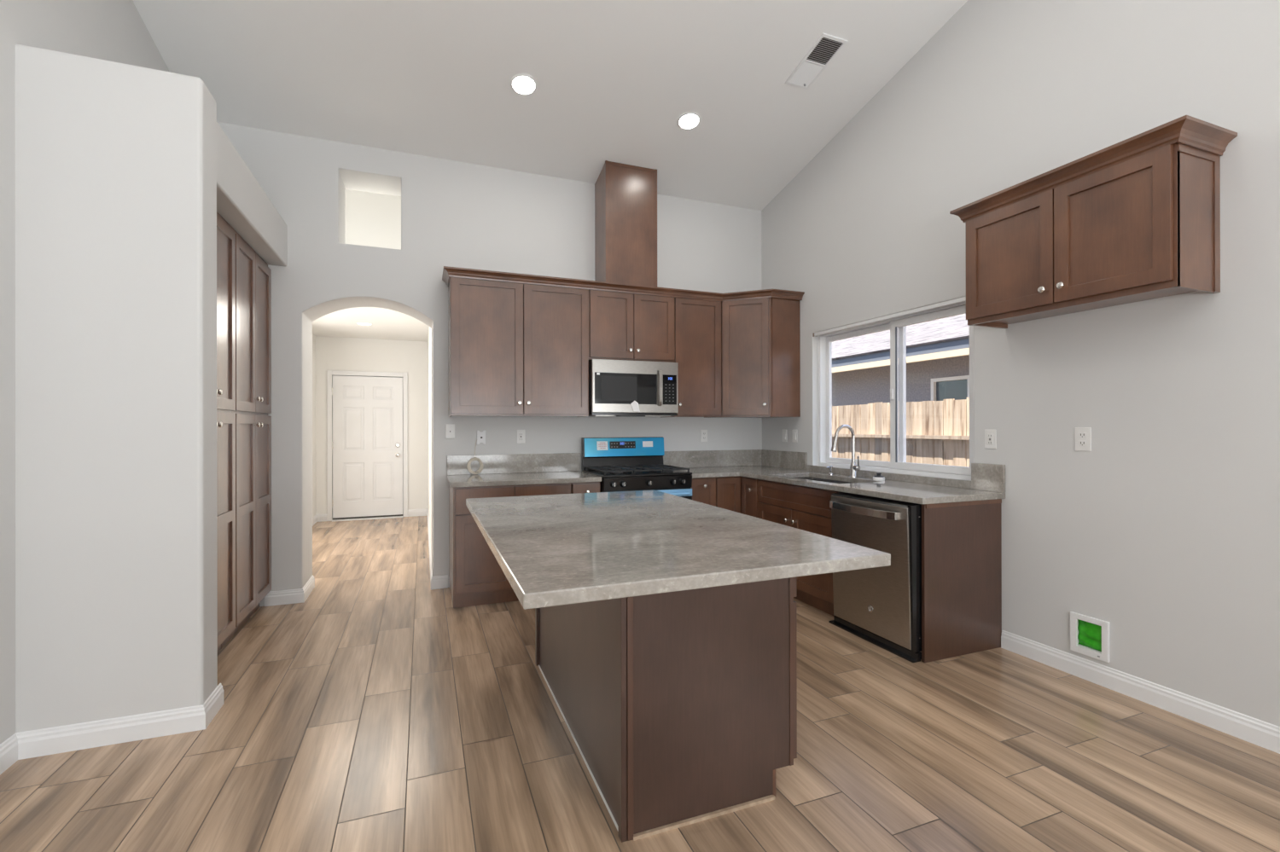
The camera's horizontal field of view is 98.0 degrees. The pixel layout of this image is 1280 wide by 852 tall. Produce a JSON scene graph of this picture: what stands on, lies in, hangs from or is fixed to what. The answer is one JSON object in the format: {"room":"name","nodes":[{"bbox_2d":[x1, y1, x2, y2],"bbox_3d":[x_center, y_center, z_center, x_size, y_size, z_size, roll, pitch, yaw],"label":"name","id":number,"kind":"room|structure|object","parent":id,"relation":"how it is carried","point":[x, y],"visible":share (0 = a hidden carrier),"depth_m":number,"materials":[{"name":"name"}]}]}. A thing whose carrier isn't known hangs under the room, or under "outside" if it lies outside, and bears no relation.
{"room":"kitchen","nodes":[
{"label":"kitchen","id":0,"kind":"room"},
{"bbox_2d":[0,0,169,744],"bbox_3d":[-2.616,-1.168,2.388,0.150,5.050,3.600,0,0,-21],"label":"wall","id":1,"kind":"structure","parent":0,"point":[114,31],"depth_m":2.18,"materials":[{"name":"white paint"}]},
{"bbox_2d":[15,43,217,733],"bbox_3d":[-2.221,-0.095,2.389,0.624,2.842,0.202,0,0,-21],"label":"wall partition","id":2,"kind":"structure","parent":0,"point":[116,539],"depth_m":2.30,"materials":[{"name":"white paint"}]},
{"bbox_2d":[0,683,223,774],"bbox_3d":[-1.923,1.254,1.679,0.619,0.102,1.780,0,0,-21],"label":"baseboard","id":3,"kind":"structure","parent":2,"relation":"attached to","point":[31,744],"depth_m":2.28,"materials":[{"name":"white wood"}]},
{"bbox_2d":[216,122,287,266],"bbox_3d":[-2.581,-1.338,3.250,0.582,0.310,1.680,0,0,-21],"label":"wall ledge","id":4,"kind":"object","parent":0,"point":[241,201],"visible":0.25,"depth_m":3.23,"materials":[{"name":"white paint"}]},
{"bbox_2d":[311,332,315,517],"bbox_3d":[-3.883,-0.014,5.972,0.150,2.750,3.599,0,0,-21],"label":"wall","id":5,"kind":"structure","parent":0,"point":[313,337],"depth_m":7.51,"materials":[{"name":"white paint"}]},
{"bbox_2d":[312,513,327,525],"bbox_3d":[-4.218,1.261,7.235,0.140,0.102,1.000,0,0,-21],"label":"baseboard","id":6,"kind":"structure","parent":5,"relation":"attached to","point":[317,518],"depth_m":7.68,"materials":[{"name":"white wood"}]},
{"bbox_2d":[311,307,429,342],"bbox_3d":[-3.368,-1.300,6.228,2.300,0.100,3.699,0,0,-21],"label":"ceiling","id":7,"kind":"structure","parent":0,"point":[387,324],"depth_m":6.93,"materials":[{"name":"white paint"}]},
{"bbox_2d":[355,322,372,325],"bbox_3d":[-3.338,-1.244,6.744,0.184,0.009,0.184,0,0,-21],"label":"recessed light","id":8,"kind":"object","parent":7,"relation":"in","point":[359,323],"visible":1,"depth_m":6.73,"materials":[{"name":"white"}]},
{"bbox_2d":[315,336,428,514],"bbox_3d":[-3.840,-0.038,7.995,1.900,2.800,0.140,0,0,-21],"label":"wall","id":9,"kind":"structure","parent":0,"point":[332,353],"depth_m":8.00,"materials":[{"name":"white paint"}]},
{"bbox_2d":[326,370,407,521],"bbox_3d":[-3.863,0.266,7.924,1.030,2.092,0.175,0,0,-21],"label":"door","id":10,"kind":"structure","parent":9,"relation":"in","point":[367,417],"depth_m":7.90,"materials":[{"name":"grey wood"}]},
{"bbox_2d":[345,189,401,249],"bbox_3d":[-2.986,-2.080,6.485,2.000,1.460,0.100,0,0,-21],"label":"wall","id":11,"kind":"structure","parent":0,"point":[372,219],"depth_m":6.40,"materials":[{"name":"white paint"}]},
{"bbox_2d":[428,326,432,568],"bbox_3d":[-2.395,-0.016,6.552,0.155,2.750,3.599,0,0,-21],"label":"wall","id":12,"kind":"structure","parent":0,"point":[430,330],"depth_m":5.62,"materials":[{"name":"white paint"}]},
{"bbox_2d":[407,508,448,589],"bbox_3d":[-2.466,1.258,6.300,0.395,0.102,4.015,0,0,-21],"label":"baseboard","id":13,"kind":"structure","parent":12,"relation":"attached to","point":[436,582],"depth_m":4.80,"materials":[{"name":"white wood"}]},
{"bbox_2d":[217,122,762,606],"bbox_3d":[-1.015,-0.669,4.944,5.050,4.050,0.400,0,0,-21],"label":"wall","id":14,"kind":"structure","parent":0,"point":[457,214],"depth_m":4.50,"materials":[{"name":"white paint"}]},
{"bbox_2d":[264,575,314,606],"bbox_3d":[-2.828,1.257,4.235,0.551,0.102,0.430,0,0,-21],"label":"baseboard","id":15,"kind":"structure","parent":14,"relation":"attached to","point":[299,596],"depth_m":4.10,"materials":[{"name":"white wood"}]},
{"bbox_2d":[445,424,454,438],"bbox_3d":[-1.540,0.039,4.518,0.072,0.116,0.010,0,0,-21],"label":"jack plate","id":16,"kind":"object","parent":14,"relation":"attached to","point":[450,428],"visible":1,"depth_m":4.52,"materials":[{"name":"grey plastic"}]},
{"bbox_2d":[477,430,485,444],"bbox_3d":[-1.312,0.091,4.604,0.072,0.116,0.015,0,0,-21],"label":"outlet","id":17,"kind":"object","parent":14,"relation":"attached to","point":[480,435],"visible":1,"depth_m":4.60,"materials":[{"name":"white plastic"}]},
{"bbox_2d":[466,440,483,474],"bbox_3d":[-1.346,0.248,4.548,0.122,0.286,0.062,0,0,-40],"label":"cable coil","id":18,"kind":"object","parent":17,"relation":"hanging from","point":[481,466],"visible":1,"depth_m":4.55,"materials":[{"name":"beige"}]},
{"bbox_2d":[446,453,580,475],"bbox_3d":[-1.045,0.314,4.704,1.112,0.160,0.019,0,0,-21],"label":"backsplash","id":19,"kind":"structure","parent":14,"relation":"attached to","point":[514,463],"depth_m":4.69,"materials":[{"name":"beige stone"}]},
{"bbox_2d":[448,277,588,417],"bbox_3d":[-0.980,-0.617,4.547,1.091,1.066,0.362,0,0,-21],"label":"upper cabinet","id":20,"kind":"object","parent":14,"relation":"attached to","point":[515,349],"visible":0.98,"depth_m":4.39,"materials":[{"name":"brown wood"}]},
{"bbox_2d":[442,266,804,302],"bbox_3d":[-0.061,-1.166,4.721,3.087,0.064,0.382,0,0,-15],"label":"crown molding","id":21,"kind":"structure","parent":20,"relation":"attached to","point":[448,272],"depth_m":4.64,"materials":[{"name":"brown wood"}]},
{"bbox_2d":[516,430,524,443],"bbox_3d":[-1.011,0.086,4.725,0.072,0.116,0.009,0,0,-21],"label":"outlet plate","id":22,"kind":"object","parent":14,"relation":"attached to","point":[520,433],"visible":1,"depth_m":4.72,"materials":[{"name":"grey plastic"}]},
{"bbox_2d":[518,432,523,441],"bbox_3d":[-1.010,0.086,4.723,0.033,0.066,0.002,0,0,-21],"label":"receptacle","id":23,"kind":"object","parent":22,"relation":"attached to","point":[520,434],"depth_m":4.72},
{"bbox_2d":[588,290,674,362],"bbox_3d":[-0.109,-0.855,4.887,0.776,0.593,0.362,0,0,-21],"label":"upper cabinet","id":24,"kind":"object","parent":14,"relation":"attached to","point":[623,326],"visible":0.83,"depth_m":4.74,"materials":[{"name":"brown wood"}]},
{"bbox_2d":[594,160,657,286],"bbox_3d":[-0.128,-1.693,4.903,0.470,1.082,0.323,0,0,-21],"label":"chase","id":25,"kind":"object","parent":24,"relation":"on","point":[625,195],"visible":0.75,"depth_m":4.77,"materials":[{"name":"brown wood"}]},
{"bbox_2d":[588,359,678,417],"bbox_3d":[-0.092,-0.319,4.844,0.771,0.470,0.447,0,0,-21],"label":"microwave","id":26,"kind":"object","parent":24,"relation":"attached to","point":[620,388],"visible":0.99,"depth_m":4.67,"materials":[{"name":"silver metal"}]},
{"bbox_2d":[663,297,721,418],"bbox_3d":[0.475,-0.619,5.114,0.475,1.066,0.362,0,0,-21],"label":"upper cabinet","id":27,"kind":"object","parent":14,"relation":"attached to","point":[697,322],"visible":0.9,"depth_m":4.99,"materials":[{"name":"brown wood"}]},
{"bbox_2d":[700,430,707,442],"bbox_3d":[0.617,0.090,5.360,0.072,0.116,0.008,0,0,-21],"label":"outlet plate","id":28,"kind":"object","parent":14,"relation":"attached to","point":[703,433],"visible":1,"depth_m":5.36,"materials":[{"name":"grey plastic"}]},
{"bbox_2d":[663,449,807,471],"bbox_3d":[0.837,0.310,5.066,1.110,0.160,0.711,0,0,-21],"label":"backsplash","id":29,"kind":"structure","parent":14,"relation":"attached to","point":[792,460],"depth_m":5.34,"materials":[{"name":"beige stone"}]},
{"bbox_2d":[708,297,800,418],"bbox_3d":[1.039,-0.620,5.192,0.639,1.066,0.626,0,0,-21],"label":"upper cabinet","id":30,"kind":"object","parent":14,"relation":"attached to","point":[760,338],"visible":0.98,"depth_m":4.97,"materials":[{"name":"brown wood"}]},
{"bbox_2d":[132,0,967,210],"bbox_3d":[-0.890,-2.783,-0.023,8.380,1.332,9.450,0,0,-21],"label":"ceiling","id":31,"kind":"structure","parent":0,"point":[614,79],"depth_m":3.77,"materials":[{"name":"white paint"}]},
{"bbox_2d":[510,73,537,95],"bbox_3d":[-0.802,-2.359,3.842,0.183,0.044,0.180,0,0,-27],"label":"recessed light","id":32,"kind":"object","parent":31,"relation":"in","point":[521,84],"visible":1,"depth_m":3.84,"materials":[{"name":"white glass"}]},
{"bbox_2d":[676,111,700,129],"bbox_3d":[0.378,-2.361,4.303,0.183,0.044,0.180,0,0,-27],"label":"recessed light","id":33,"kind":"object","parent":31,"relation":"in","point":[689,120],"visible":1,"depth_m":4.30,"materials":[{"name":"white"}]},
{"bbox_2d":[785,33,847,89],"bbox_3d":[1.210,-2.514,3.851,0.200,0.102,0.416,0,0,-21],"label":"ceiling vent","id":34,"kind":"object","parent":31,"relation":"in","point":[827,47],"visible":1,"depth_m":3.84,"materials":[{"name":"grey metal"}]},
{"bbox_2d":[0,516,1279,851],"bbox_3d":[-1.673,1.335,2.029,8.300,0.060,13.750,0,0,-21],"label":"floor","id":35,"kind":"structure","parent":0,"point":[372,712],"depth_m":2.16,"materials":[{"name":"brown wood"}]},
{"bbox_2d":[216,211,235,652],"bbox_3d":[-2.444,0.063,2.845,0.492,2.488,0.802,0,0,-21],"label":"pantry cabinet","id":36,"kind":"object","parent":35,"relation":"on","point":[225,235],"visible":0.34,"depth_m":3.15,"materials":[{"name":"brown wood"}]},
{"bbox_2d":[221,226,271,649],"bbox_3d":[-2.741,0.064,3.607,0.492,2.488,0.828,0,0,-21],"label":"pantry cabinet","id":37,"kind":"object","parent":35,"relation":"on","point":[253,274],"visible":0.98,"depth_m":3.62,"materials":[{"name":"brown wood"}]},
{"bbox_2d":[448,482,570,608],"bbox_3d":[-1.027,0.867,4.366,0.862,0.876,0.658,0,0,-21],"label":"base cabinet","id":38,"kind":"object","parent":35,"relation":"on","point":[476,577],"visible":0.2,"depth_m":4.01,"materials":[{"name":"brown wood"}]},
{"bbox_2d":[446,453,601,488],"bbox_3d":[-0.930,0.331,4.410,1.112,0.196,0.650,0,0,-21],"label":"countertop","id":39,"kind":"structure","parent":38,"relation":"on","point":[514,469],"depth_m":4.59,"materials":[{"name":"beige stone"}]},
{"bbox_2d":[570,482,599,494],"bbox_3d":[-0.517,0.867,4.565,0.230,0.876,0.658,0,0,-21],"label":"base cabinet","id":40,"kind":"object","parent":35,"relation":"on","point":[587,487],"visible":0.21,"depth_m":4.28,"materials":[{"name":"brown wood"}]},
{"bbox_2d":[581,436,692,500],"bbox_3d":[-0.029,0.691,4.703,0.767,1.186,0.703,0,0,-21],"label":"gas range","id":41,"kind":"object","parent":35,"relation":"on","point":[623,464],"visible":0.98,"depth_m":4.82,"materials":[{"name":"black metal"}]},
{"bbox_2d":[583,468,692,477],"bbox_3d":[-0.031,0.387,4.703,0.764,0.018,0.582,0,0,-21],"label":"cooktop","id":42,"kind":"object","parent":41,"relation":"in","point":[655,474],"depth_m":4.50,"materials":[{"name":"black metal"}]},
{"bbox_2d":[535,577,797,843],"bbox_3d":[0.011,0.865,2.528,0.706,0.875,1.428,0,0,-21],"label":"base cabinet","id":43,"kind":"object","parent":35,"relation":"on","point":[679,708],"visible":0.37,"depth_m":1.88,"materials":[{"name":"brown wood"}]},
{"bbox_2d":[465,489,890,610],"bbox_3d":[-0.089,0.407,2.354,1.110,0.038,1.852,0,0,-21],"label":"countertop","id":44,"kind":"structure","parent":43,"relation":"on","point":[552,550],"depth_m":1.78,"materials":[{"name":"beige stone"}]},
{"bbox_2d":[690,477,715,506],"bbox_3d":[0.426,0.865,4.933,0.242,0.876,0.658,0,0,-21],"label":"base cabinet","id":45,"kind":"object","parent":35,"relation":"on","point":[703,489],"visible":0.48,"depth_m":4.67,"materials":[{"name":"brown wood"}]},
{"bbox_2d":[715,476,759,517],"bbox_3d":[0.982,0.864,5.033,0.863,0.876,0.875,0,0,-21],"label":"base cabinet","id":46,"kind":"object","parent":35,"relation":"on","point":[739,494],"visible":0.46,"depth_m":4.74,"materials":[{"name":"brown wood"}]},
{"bbox_2d":[663,449,1005,504],"bbox_3d":[1.164,0.326,4.226,1.110,0.198,2.515,0,0,-21],"label":"countertop","id":47,"kind":"structure","parent":46,"relation":"on","point":[987,482],"depth_m":4.13,"materials":[{"name":"beige stone"}]},
{"bbox_2d":[796,477,853,483],"bbox_3d":[1.387,0.513,4.226,0.398,0.176,0.814,0,0,-21],"label":"sink","id":48,"kind":"object","parent":47,"relation":"in","point":[809,478],"visible":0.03,"depth_m":4.49,"materials":[{"name":"silver metal"}]},
{"bbox_2d":[826,465,833,475],"bbox_3d":[1.534,0.354,4.509,0.066,0.070,0.038,0,0,-21],"label":"soap dispenser","id":49,"kind":"object","parent":47,"relation":"on","point":[830,468],"visible":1,"depth_m":4.50,"materials":[{"name":"silver metal"}]},
{"bbox_2d":[831,424,860,477],"bbox_3d":[1.563,0.187,4.227,0.239,0.404,0.097,0,0,-21],"label":"faucet","id":50,"kind":"object","parent":47,"relation":"on","point":[853,468],"visible":1,"depth_m":4.25,"materials":[{"name":"silver metal"}]},
{"bbox_2d":[872,472,884,480],"bbox_3d":[1.733,0.362,4.039,0.082,0.053,0.082,0,0,-21],"label":"air gap","id":51,"kind":"object","parent":47,"relation":"on","point":[878,477],"visible":1,"depth_m":4.01,"materials":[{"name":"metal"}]},
{"bbox_2d":[757,477,849,616],"bbox_3d":[1.405,0.863,4.230,0.658,0.876,0.926,0,0,-21],"label":"base cabinet","id":52,"kind":"object","parent":35,"relation":"on","point":[805,509],"visible":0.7,"depth_m":4.01,"materials":[{"name":"brown wood"}]},
{"bbox_2d":[828,492,921,663],"bbox_3d":[1.644,0.864,3.477,0.747,0.871,0.682,0,0,-21],"label":"dishwasher","id":53,"kind":"object","parent":35,"relation":"on","point":[881,607],"visible":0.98,"depth_m":3.24,"materials":[{"name":"silver metal"}]},
{"bbox_2d":[921,499,1001,663],"bbox_3d":[1.843,0.862,3.174,0.609,0.876,0.023,0,0,-21],"label":"end panel","id":54,"kind":"object","parent":35,"relation":"on","point":[962,541],"visible":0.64,"depth_m":3.16,"materials":[{"name":"brown wood"}]},
{"bbox_2d":[761,0,1279,727],"bbox_3d":[2.937,-1.178,1.441,0.170,5.450,9.400,0,0,-21],"label":"wall","id":55,"kind":"structure","parent":0,"point":[1166,532],"depth_m":2.80,"materials":[{"name":"white paint"}]},
{"bbox_2d":[782,430,786,442],"bbox_3d":[1.360,0.088,5.241,0.010,0.116,0.072,0,0,-21],"label":"switch plate","id":56,"kind":"object","parent":55,"relation":"attached to","point":[784,432],"visible":1,"depth_m":5.23,"materials":[{"name":"white plastic"}]},
{"bbox_2d":[792,430,797,442],"bbox_3d":[1.416,0.087,5.097,0.010,0.116,0.072,0,0,-21],"label":"switch plate","id":57,"kind":"object","parent":55,"relation":"attached to","point":[794,432],"visible":1,"depth_m":5.08,"materials":[{"name":"white plastic"}]},
{"bbox_2d":[812,296,965,337],"bbox_3d":[1.801,-0.801,4.172,0.032,0.032,1.513,0,0,-21],"label":"blind headrail","id":58,"kind":"object","parent":55,"relation":"attached to","point":[961,299],"visible":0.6,"depth_m":4.03,"materials":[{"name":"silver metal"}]},
{"bbox_2d":[817,301,973,480],"bbox_3d":[1.880,-0.237,4.196,0.100,1.161,1.526,0,0,-21],"label":"window","id":59,"kind":"structure","parent":55,"relation":"in","point":[897,326],"depth_m":4.11,"materials":[{"name":"white plastic"}]},
{"bbox_2d":[984,430,996,449],"bbox_3d":[2.102,0.076,3.340,0.009,0.116,0.072,0,0,-21],"label":"outlet plate","id":60,"kind":"object","parent":55,"relation":"attached to","point":[990,435],"visible":1,"depth_m":3.33,"materials":[{"name":"grey plastic"}]},
{"bbox_2d":[987,434,992,445],"bbox_3d":[2.100,0.076,3.339,0.002,0.066,0.033,0,0,-21],"label":"receptacle","id":61,"kind":"object","parent":60,"relation":"attached to","point":[989,436],"depth_m":3.34,"materials":[{"name":"white plastic"}]},
{"bbox_2d":[1075,427,1091,451],"bbox_3d":[2.285,0.066,2.872,0.008,0.122,0.076,0,0,-21],"label":"outlet plate","id":62,"kind":"object","parent":55,"relation":"attached to","point":[1083,435],"visible":1,"depth_m":2.87,"materials":[{"name":"grey plastic"}]},
{"bbox_2d":[1078,432,1086,438],"bbox_3d":[2.282,0.045,2.871,0.003,0.028,0.034,0,0,-21],"label":"receptacle","id":63,"kind":"object","parent":62,"relation":"attached to","point":[1081,435],"depth_m":2.87,"materials":[{"name":"grey plastic"}]},
{"bbox_2d":[1078,441,1086,446],"bbox_3d":[2.282,0.087,2.871,0.003,0.028,0.034,0,0,-21],"label":"receptacle","id":64,"kind":"object","parent":62,"relation":"attached to","point":[1080,443],"depth_m":2.87,"materials":[{"name":"grey plastic"}]},
{"bbox_2d":[1070,611,1109,663],"bbox_3d":[2.370,1.072,2.872,0.184,0.201,0.176,0,0,-21],"label":"pet door","id":65,"kind":"structure","parent":55,"relation":"in","point":[1089,636],"depth_m":2.84,"materials":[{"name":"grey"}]},
{"bbox_2d":[949,115,1237,328],"bbox_3d":[2.135,-0.901,2.753,0.371,0.656,1.056,0,0,-21],"label":"upper cabinet","id":66,"kind":"object","parent":55,"relation":"attached to","point":[1136,218],"visible":1,"depth_m":2.51,"materials":[{"name":"brown wood"}]},
{"bbox_2d":[1000,630,1279,754],"bbox_3d":[3.318,1.245,0.220,0.015,0.102,6.553,0,0,-21],"label":"baseboard","id":67,"kind":"structure","parent":55,"relation":"attached to","point":[1259,733],"depth_m":2.59,"materials":[{"name":"white wood"}]},
{"label":"outside","id":68,"kind":"structure","parent":0,"visible":0},
{"bbox_3d":[8.761,1.641,8.538,15.830,0.100,24.000,0,0,-21],"label":"ground","id":69,"kind":"structure","parent":68,"visible":0},
{"bbox_2d":[832,314,969,406],"bbox_3d":[7.239,-1.339,9.559,7.388,5.866,25.000,0,0,-21],"label":"house","id":70,"kind":"structure","parent":69,"relation":"on","point":[938,351],"depth_m":8.66,"materials":[{"name":"grey stucco"},{"name":"asphalt shingle"},{"name":"painted wood"}]},
{"bbox_2d":[832,397,969,467],"bbox_3d":[2.911,0.651,6.813,0.169,1.897,9.033,0,0,-21],"label":"fence","id":71,"kind":"object","parent":69,"relation":"on","point":[938,432],"visible":0.15,"depth_m":6.26,"materials":[{"name":"brown wood"}]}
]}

